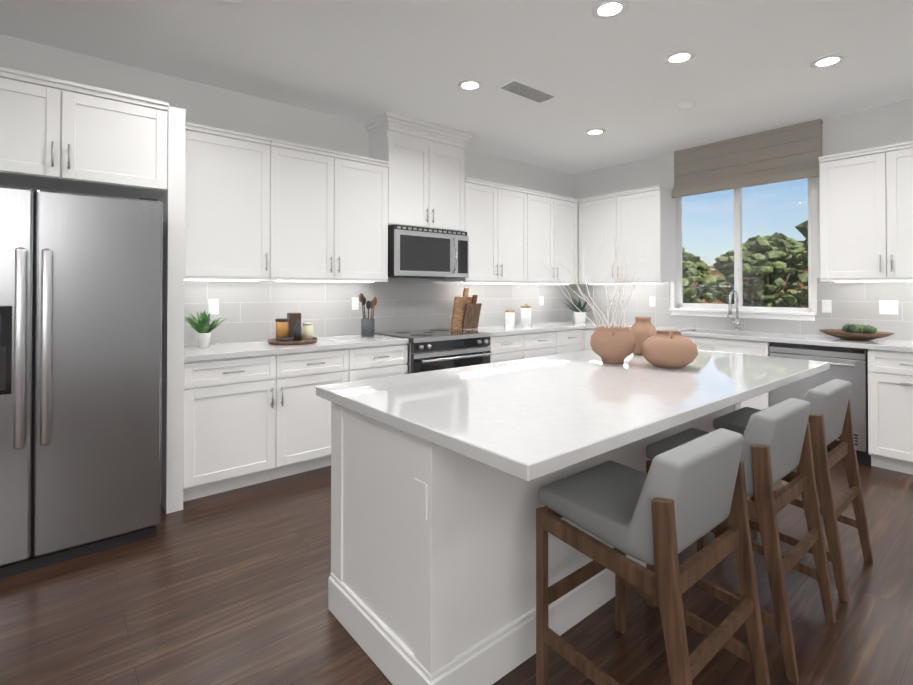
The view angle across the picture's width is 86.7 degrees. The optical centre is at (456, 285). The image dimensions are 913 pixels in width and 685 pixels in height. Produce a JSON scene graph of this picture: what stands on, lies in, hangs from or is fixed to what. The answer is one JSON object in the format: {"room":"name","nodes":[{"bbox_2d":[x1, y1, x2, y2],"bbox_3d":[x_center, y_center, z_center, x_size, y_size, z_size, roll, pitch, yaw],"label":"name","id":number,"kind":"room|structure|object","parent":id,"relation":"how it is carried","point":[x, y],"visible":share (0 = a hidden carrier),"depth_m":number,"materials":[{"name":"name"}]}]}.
{"room":"kitchen","nodes":[
{"label":"kitchen","id":0,"kind":"room"},
{"bbox_2d":[0,34,571,197],"bbox_3d":[-1.453,-0.065,3.983,7.900,2.830,0.150,0,-1,-40],"label":"wall","id":1,"kind":"structure","parent":0,"point":[220,108],"depth_m":3.70,"materials":[{"name":"white paint"}]},
{"bbox_2d":[0,67,168,198],"bbox_3d":[-2.273,-0.818,2.776,0.975,0.512,0.670,0,-1,-40],"label":"upper cabinet","id":2,"kind":"object","parent":1,"relation":"attached to","point":[62,135],"visible":1,"depth_m":2.61,"materials":[{"name":"white paint"}]},
{"bbox_2d":[184,122,270,280],"bbox_3d":[-1.688,-0.550,3.452,0.602,1.034,0.370,0,-1,-40],"label":"upper cabinet","id":3,"kind":"object","parent":1,"relation":"attached to","point":[227,205],"visible":0.81,"depth_m":3.34,"materials":[{"name":"white paint"}]},
{"bbox_2d":[269,139,389,281],"bbox_3d":[-1.070,-0.546,3.963,0.997,1.034,0.370,0,-1,-40],"label":"upper cabinet","id":4,"kind":"object","parent":1,"relation":"attached to","point":[328,215],"visible":0.94,"depth_m":3.81,"materials":[{"name":"white paint"}]},
{"bbox_2d":[184,277,571,344],"bbox_3d":[-0.256,0.180,4.868,4.623,0.545,0.008,0,-1,-40],"label":"tile backsplash","id":5,"kind":"structure","parent":1,"relation":"attached to","point":[251,310],"depth_m":4.29,"materials":[{"name":"white tile"}]},
{"bbox_2d":[208,299,218,313],"bbox_3d":[-1.799,0.156,3.583,0.070,0.114,0.007,0,-1,-40],"label":"electrical outlet","id":6,"kind":"object","parent":5,"relation":"attached to","point":[213,307],"visible":0.96,"depth_m":3.58,"materials":[{"name":"white plastic"}]},
{"bbox_2d":[352,297,358,309],"bbox_3d":[-0.905,0.163,4.322,0.070,0.114,0.007,0,-1,-40],"label":"electrical outlet","id":7,"kind":"object","parent":5,"relation":"attached to","point":[355,303],"visible":1,"depth_m":4.32,"materials":[{"name":"white plastic"}]},
{"bbox_2d":[369,130,464,231],"bbox_3d":[-0.349,-0.932,4.562,0.867,0.825,0.370,0,-1,-40],"label":"upper cabinet","id":8,"kind":"object","parent":1,"relation":"attached to","point":[426,183],"visible":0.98,"depth_m":4.41,"materials":[{"name":"white paint"}]},
{"bbox_2d":[388,225,468,277],"bbox_3d":[-0.316,-0.296,4.516,0.826,0.442,0.474,0,-1,-40],"label":"microwave","id":9,"kind":"object","parent":8,"relation":"attached to","point":[417,252],"visible":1,"depth_m":4.33,"materials":[{"name":"grey metal"}]},
{"bbox_2d":[364,112,471,147],"bbox_3d":[-0.343,-1.409,4.559,0.970,0.128,0.392,0,-1,-40],"label":"crown molding","id":10,"kind":"structure","parent":1,"relation":"attached to","point":[383,122],"depth_m":4.35,"materials":[{"name":"white paint"}]},
{"bbox_2d":[444,177,528,283],"bbox_3d":[0.333,-0.535,5.123,0.897,1.034,0.370,0,-1,-40],"label":"upper cabinet","id":11,"kind":"object","parent":1,"relation":"attached to","point":[496,222],"visible":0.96,"depth_m":4.98,"materials":[{"name":"white paint"}]},
{"bbox_2d":[527,189,577,284],"bbox_3d":[1.028,-0.529,5.698,0.902,1.034,0.370,0,-1,-40],"label":"upper cabinet","id":12,"kind":"object","parent":1,"relation":"attached to","point":[552,229],"visible":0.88,"depth_m":5.55,"materials":[{"name":"white paint"}]},
{"bbox_2d":[0,459,912,684],"bbox_3d":[0.888,1.363,1.137,7.900,0.080,7.500,0,-1,-40],"label":"floor","id":13,"kind":"structure","parent":0,"point":[229,587],"depth_m":1.97,"materials":[{"name":"brown wood"}]},
{"bbox_2d":[0,185,162,578],"bbox_3d":[-2.166,0.434,2.599,0.893,1.805,0.948,0,-1,-40],"label":"fridge","id":14,"kind":"object","parent":13,"relation":"on","point":[80,365],"visible":1,"depth_m":2.35,"materials":[{"name":"grey metal"}]},
{"bbox_2d":[158,106,184,513],"bbox_3d":[-2.256,0.138,2.800,1.088,2.400,0.643,0,-1,-40],"label":"panel","id":15,"kind":"object","parent":13,"relation":"on","point":[172,198],"visible":0.61,"depth_m":2.87,"materials":[{"name":"white paint"}]},
{"bbox_2d":[183,355,275,501],"bbox_3d":[-1.619,0.906,3.314,0.552,0.875,0.650,0,-1,-40],"label":"base cabinet","id":16,"kind":"object","parent":13,"relation":"on","point":[229,423],"visible":0.88,"depth_m":3.08,"materials":[{"name":"white paint"}]},
{"bbox_2d":[184,334,408,361],"bbox_3d":[-1.211,0.451,3.663,1.622,0.038,0.626,0,-1,-40],"label":"countertop","id":17,"kind":"structure","parent":16,"relation":"on","point":[215,351],"depth_m":3.41,"materials":[{"name":"white stone"}]},
{"bbox_2d":[184,310,225,347],"bbox_3d":[-1.737,0.298,3.353,0.307,0.259,0.291,0,-1,-40],"label":"plant","id":18,"kind":"object","parent":17,"relation":"on","point":[202,327],"visible":1,"depth_m":3.32,"materials":[{"name":"green plant"}]},
{"bbox_2d":[267,313,316,344],"bbox_3d":[-1.228,0.319,3.628,0.356,0.222,0.356,0,-1,-40],"label":"decorative tray","id":19,"kind":"object","parent":17,"relation":"on","point":[288,330],"visible":1,"depth_m":3.58,"materials":[{"name":"brown wood"}]},
{"bbox_2d":[359,293,376,336],"bbox_3d":[-0.762,0.251,4.146,0.158,0.369,0.131,0,-1,-40],"label":"utensil crock","id":20,"kind":"object","parent":17,"relation":"on","point":[368,327],"visible":1,"depth_m":4.11,"materials":[{"name":"grey ceramic"}]},
{"bbox_2d":[271,349,348,479],"bbox_3d":[-1.196,0.909,3.663,0.537,0.875,0.650,0,-1,-40],"label":"base cabinet","id":21,"kind":"object","parent":13,"relation":"on","point":[303,428],"visible":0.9,"depth_m":3.40,"materials":[{"name":"white paint"}]},
{"bbox_2d":[348,344,407,381],"bbox_3d":[-0.785,0.912,4.003,0.524,0.875,0.650,0,-1,-40],"label":"base cabinet","id":22,"kind":"object","parent":13,"relation":"on","point":[372,362],"visible":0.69,"depth_m":3.77,"materials":[{"name":"white paint"}]},
{"bbox_2d":[375,328,491,373],"bbox_3d":[-0.210,0.892,4.401,0.858,0.923,0.753,0,-1,-40],"label":"range","id":23,"kind":"object","parent":13,"relation":"on","point":[437,349],"visible":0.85,"depth_m":4.15,"materials":[{"name":"silver metal"}]},
{"bbox_2d":[488,334,524,362],"bbox_3d":[0.288,0.921,4.891,0.524,0.875,0.650,0,-1,-40],"label":"base cabinet","id":24,"kind":"object","parent":13,"relation":"on","point":[506,347],"visible":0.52,"depth_m":4.68,"materials":[{"name":"white paint"}]},
{"bbox_2d":[328,402,740,684],"bbox_3d":[0.614,0.899,2.478,2.382,0.873,0.711,0,-1,-40],"label":"kitchen island","id":25,"kind":"object","parent":13,"relation":"on","point":[432,579],"visible":0.42,"depth_m":1.65,"materials":[{"name":"white paint"}]},
{"bbox_2d":[316,350,829,481],"bbox_3d":[0.738,0.439,2.332,2.460,0.040,1.169,0,-1,-40],"label":"island countertop","id":26,"kind":"structure","parent":25,"relation":"on","point":[529,419],"depth_m":1.75,"materials":[{"name":"white stone"}]},
{"bbox_2d":[541,228,643,363],"bbox_3d":[0.741,0.051,2.634,0.547,0.740,0.571,0,-1,-40],"label":"vase","id":27,"kind":"object","parent":26,"relation":"on","point":[610,344],"visible":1,"depth_m":2.57,"materials":[{"name":"brown ceramic"}]},
{"bbox_2d":[630,317,656,355],"bbox_3d":[1.146,0.309,2.969,0.180,0.230,0.180,0,-1,-40],"label":"vase","id":28,"kind":"object","parent":26,"relation":"on","point":[642,329],"visible":0.65,"depth_m":2.91,"materials":[{"name":"brown ceramic"}]},
{"bbox_2d":[640,330,697,368],"bbox_3d":[1.098,0.327,2.501,0.276,0.185,0.276,0,-1,-40],"label":"vase","id":29,"kind":"object","parent":26,"relation":"on","point":[672,349],"visible":1,"depth_m":2.41,"materials":[{"name":"brown ceramic"}]},
{"bbox_2d":[523,331,556,357],"bbox_3d":[0.688,0.924,5.221,0.507,0.875,0.650,0,-1,-40],"label":"base cabinet","id":30,"kind":"object","parent":13,"relation":"on","point":[538,344],"visible":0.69,"depth_m":4.99,"materials":[{"name":"white paint"}]},
{"bbox_2d":[460,322,584,335],"bbox_3d":[0.660,0.465,5.208,1.500,0.038,0.629,0,-1,-40],"label":"countertop","id":31,"kind":"structure","parent":30,"relation":"on","point":[495,330],"depth_m":5.12,"materials":[{"name":"white stone"}]},
{"bbox_2d":[450,288,481,328],"bbox_3d":[0.107,0.234,4.933,0.330,0.422,0.137,0,-1,-40],"label":"cutting boards","id":32,"kind":"object","parent":31,"relation":"on","point":[466,311],"visible":0.92,"depth_m":4.91,"materials":[{"name":"brown wood"}]},
{"bbox_2d":[505,308,514,326],"bbox_3d":[0.584,0.348,5.281,0.112,0.196,0.112,0,-1,-40],"label":"canister","id":33,"kind":"object","parent":31,"relation":"on","point":[509,317],"visible":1,"depth_m":5.24,"materials":[{"name":"white ceramic"}]},
{"bbox_2d":[521,304,530,324],"bbox_3d":[0.787,0.330,5.475,0.122,0.236,0.122,0,-1,-40],"label":"canister","id":34,"kind":"object","parent":31,"relation":"on","point":[525,314],"visible":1,"depth_m":5.42,"materials":[{"name":"white ceramic"}]},
{"bbox_2d":[555,329,584,353],"bbox_3d":[1.069,0.927,5.536,0.477,0.875,0.650,0,-1,-40],"label":"base cabinet","id":35,"kind":"object","parent":13,"relation":"on","point":[568,341],"visible":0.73,"depth_m":5.30,"materials":[{"name":"white paint"}]},
{"bbox_2d":[584,329,595,349],"bbox_3d":[1.946,0.925,5.311,0.650,0.875,0.877,0,-1,-40],"label":"base cabinet","id":36,"kind":"object","parent":13,"relation":"on","point":[588,333],"visible":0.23,"depth_m":5.43,"materials":[{"name":"white paint"}]},
{"bbox_2d":[536,428,769,684],"bbox_3d":[0.608,0.892,1.536,0.489,0.868,0.555,0,-1,-40],"label":"stool","id":37,"kind":"object","parent":13,"relation":"on","point":[667,509],"visible":1,"depth_m":1.44,"materials":[{"name":"grey fabric"}]},
{"bbox_2d":[685,336,769,409],"bbox_3d":[2.532,0.918,4.602,0.650,0.875,0.957,0,-1,-40],"label":"base cabinet","id":38,"kind":"object","parent":13,"relation":"on","point":[762,401],"visible":0.25,"depth_m":4.20,"materials":[{"name":"white paint"}]},
{"bbox_2d":[555,320,912,352],"bbox_3d":[2.695,0.458,4.418,0.626,0.038,4.441,0,-1,-40],"label":"countertop","id":39,"kind":"structure","parent":38,"relation":"on","point":[897,345],"depth_m":4.09,"materials":[{"name":"white stone"}]},
{"bbox_2d":[561,293,592,322],"bbox_3d":[1.484,0.274,5.909,0.367,0.357,0.453,0,-1,-40],"label":"plant","id":40,"kind":"object","parent":39,"relation":"on","point":[579,317],"visible":1,"depth_m":5.82,"materials":[{"name":"green plant"}]},
{"bbox_2d":[727,290,740,330],"bbox_3d":[2.673,0.243,4.713,0.216,0.396,0.120,0,-1,-40],"label":"faucet","id":41,"kind":"object","parent":39,"relation":"on","point":[736,321],"visible":1,"depth_m":4.72,"materials":[{"name":"silver metal"}]},
{"bbox_2d":[820,323,894,340],"bbox_3d":[3.184,0.368,3.862,0.380,0.129,0.475,0,-1,-40],"label":"bowl","id":42,"kind":"object","parent":39,"relation":"on","point":[852,331],"visible":1,"depth_m":3.81,"materials":[{"name":"brown wood"}]},
{"bbox_2d":[646,398,835,684],"bbox_3d":[1.139,0.897,1.976,0.489,0.868,0.555,0,-1,-40],"label":"stool","id":43,"kind":"object","parent":13,"relation":"on","point":[777,445],"visible":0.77,"depth_m":1.78,"materials":[{"name":"brown wood"}]},
{"bbox_2d":[713,379,872,602],"bbox_3d":[1.648,0.901,2.396,0.489,0.868,0.555,0,-1,-40],"label":"stool","id":44,"kind":"object","parent":13,"relation":"on","point":[830,418],"visible":0.65,"depth_m":2.23,"materials":[{"name":"brown wood"}]},
{"bbox_2d":[769,342,870,464],"bbox_3d":[3.023,0.913,3.971,0.663,0.873,0.624,0,-1,-40],"label":"dishwasher","id":45,"kind":"object","parent":13,"relation":"on","point":[849,364],"visible":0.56,"depth_m":3.67,"materials":[{"name":"grey metal"}]},
{"bbox_2d":[868,349,912,474],"bbox_3d":[3.405,0.908,3.546,0.650,0.875,0.497,0,-1,-40],"label":"base cabinet","id":46,"kind":"object","parent":13,"relation":"on","point":[890,410],"visible":1,"depth_m":3.46,"materials":[{"name":"white paint"}]},
{"bbox_2d":[0,0,912,174],"bbox_3d":[0.888,-1.547,1.165,7.900,0.080,7.500,0,-1,-40],"label":"ceiling","id":47,"kind":"structure","parent":0,"point":[747,70],"depth_m":3.17,"materials":[{"name":"white paint"}]},
{"bbox_2d":[219,0,242,2],"bbox_3d":[-1.177,-1.490,2.454,0.190,0.008,0.190,0,-1,-40],"label":"recessed light","id":48,"kind":"object","parent":47,"relation":"in","point":[232,1],"visible":1,"depth_m":2.53,"materials":[{"name":"white plastic"}]},
{"bbox_2d":[457,79,482,90],"bbox_3d":[0.101,-1.480,3.575,0.190,0.008,0.190,0,-1,-40],"label":"recessed light","id":49,"kind":"object","parent":47,"relation":"in","point":[470,85],"visible":1,"depth_m":3.57,"materials":[{"name":"white plastic"}]},
{"bbox_2d":[496,79,557,103],"bbox_3d":[0.546,-1.478,3.697,0.500,0.009,0.180,0,-1,-40],"label":"ceiling vent","id":50,"kind":"object","parent":47,"relation":"in","point":[525,90],"visible":0.98,"depth_m":3.68,"materials":[{"name":"white plastic"}]},
{"bbox_2d":[585,128,605,134],"bbox_3d":[1.331,-1.470,4.631,0.190,0.008,0.190,0,-1,-40],"label":"recessed light","id":51,"kind":"object","parent":47,"relation":"in","point":[597,131],"visible":0.96,"depth_m":4.62,"materials":[{"name":"white plastic"}]},
{"bbox_2d":[592,0,627,18],"bbox_3d":[0.826,-1.489,2.605,0.190,0.008,0.190,0,-1,-40],"label":"recessed light","id":52,"kind":"object","parent":47,"relation":"in","point":[607,9],"visible":1,"depth_m":2.60,"materials":[{"name":"white plastic"}]},
{"bbox_2d":[664,50,695,64],"bbox_3d":[1.453,-1.484,3.149,0.190,0.008,0.190,0,-1,-40],"label":"recessed light","id":53,"kind":"object","parent":47,"relation":"in","point":[679,57],"visible":1,"depth_m":3.15,"materials":[{"name":"white plastic"}]},
{"bbox_2d":[678,101,695,109],"bbox_3d":[1.876,-1.463,3.940,0.136,0.035,0.136,0,-1,-40],"label":"smoke detector","id":54,"kind":"object","parent":47,"relation":"attached to","point":[686,105],"visible":1,"depth_m":3.91,"materials":[{"name":"white plastic"}]},
{"bbox_2d":[810,54,845,67],"bbox_3d":[2.459,-1.483,3.203,0.190,0.008,0.190,0,-1,-40],"label":"recessed light","id":55,"kind":"object","parent":47,"relation":"in","point":[827,61],"visible":1,"depth_m":3.20,"materials":[{"name":"white plastic"}]},
{"bbox_2d":[572,98,912,312],"bbox_3d":[3.875,-0.069,3.620,0.150,2.830,7.140,0,-1,-40],"label":"wall","id":56,"kind":"structure","parent":0,"point":[892,123],"depth_m":4.31,"materials":[{"name":"white paint"}]},
{"bbox_2d":[578,185,675,284],"bbox_3d":[1.927,-0.531,5.566,0.370,1.034,1.032,0,-1,-40],"label":"upper cabinet","id":57,"kind":"object","parent":56,"relation":"attached to","point":[644,218],"visible":0.85,"depth_m":5.34,"materials":[{"name":"white paint"}]},
{"bbox_2d":[572,278,912,339],"bbox_3d":[2.989,0.192,4.565,0.007,0.515,4.590,0,-1,-40],"label":"tile backsplash","id":58,"kind":"structure","parent":56,"relation":"attached to","point":[852,302],"depth_m":4.37,"materials":[{"name":"white tile"}]},
{"bbox_2d":[650,297,654,306],"bbox_3d":[2.221,0.184,5.481,0.007,0.114,0.070,0,-1,-40],"label":"electrical outlet","id":59,"kind":"object","parent":58,"relation":"attached to","point":[652,301],"visible":1,"depth_m":5.48,"materials":[{"name":"white plastic"}]},
{"bbox_2d":[822,300,831,312],"bbox_3d":[3.247,0.182,4.241,0.007,0.114,0.070,0,-1,-40],"label":"electrical outlet","id":60,"kind":"object","parent":58,"relation":"attached to","point":[826,306],"visible":1,"depth_m":4.24,"materials":[{"name":"white plastic"}]},
{"bbox_2d":[879,300,897,314],"bbox_3d":[3.509,0.179,3.925,0.007,0.114,0.115,0,-1,-40],"label":"electrical outlet","id":61,"kind":"object","parent":58,"relation":"attached to","point":[889,307],"visible":1,"depth_m":3.92,"materials":[{"name":"white plastic"}]},
{"bbox_2d":[669,178,816,320],"bbox_3d":[2.815,-0.391,4.849,0.150,1.423,1.330,0,-1,-40],"label":"window","id":62,"kind":"structure","parent":56,"relation":"in","point":[708,310],"depth_m":4.85,"materials":[{"name":"clear glass"}]},
{"bbox_2d":[672,119,822,197],"bbox_3d":[2.782,-1.203,4.747,0.101,0.510,1.325,0,-1,-40],"label":"shade valance","id":63,"kind":"object","parent":56,"relation":"attached to","point":[788,153],"visible":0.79,"depth_m":4.66,"materials":[{"name":"fabric"}]},
{"bbox_2d":[818,141,912,281],"bbox_3d":[3.398,-0.547,3.788,0.370,1.034,0.837,0,-1,-40],"label":"upper cabinet","id":64,"kind":"object","parent":56,"relation":"attached to","point":[866,215],"visible":1,"depth_m":3.78,"materials":[{"name":"white paint"}]},
{"label":"outside","id":65,"kind":"structure","parent":0,"visible":0},
{"bbox_3d":[9.024,1.581,9.939,15.840,0.250,24.000,0,-1,-40],"label":"ground","id":66,"kind":"structure","parent":65,"visible":0},
{"bbox_2d":[682,247,725,302],"bbox_3d":[3.493,0.380,8.020,1.734,2.129,1.602,0,-1,-40],"label":"tree","id":67,"kind":"object","parent":66,"relation":"on","point":[706,281],"depth_m":7.56,"materials":[{"name":"green plant"}]},
{"bbox_2d":[683,266,807,307],"bbox_3d":[7.770,0.494,7.614,0.110,1.880,16.000,0,-1,-40],"label":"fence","id":68,"kind":"object","parent":66,"relation":"on","point":[712,273],"depth_m":10.24,"materials":[{"name":"brown wood"}]},
{"bbox_2d":[713,232,808,307],"bbox_3d":[5.052,0.295,7.866,1.992,2.294,1.964,0,-1,-40],"label":"tree","id":69,"kind":"object","parent":66,"relation":"on","point":[724,264],"depth_m":7.50,"materials":[{"name":"green plant"}]},
{"bbox_2d":[784,220,807,262],"bbox_3d":[9.535,-0.214,11.496,3.052,3.376,3.359,0,-1,-40],"label":"tree","id":70,"kind":"object","parent":66,"relation":"on","point":[800,227],"depth_m":11.64,"materials":[{"name":"green plant"}]}
]}

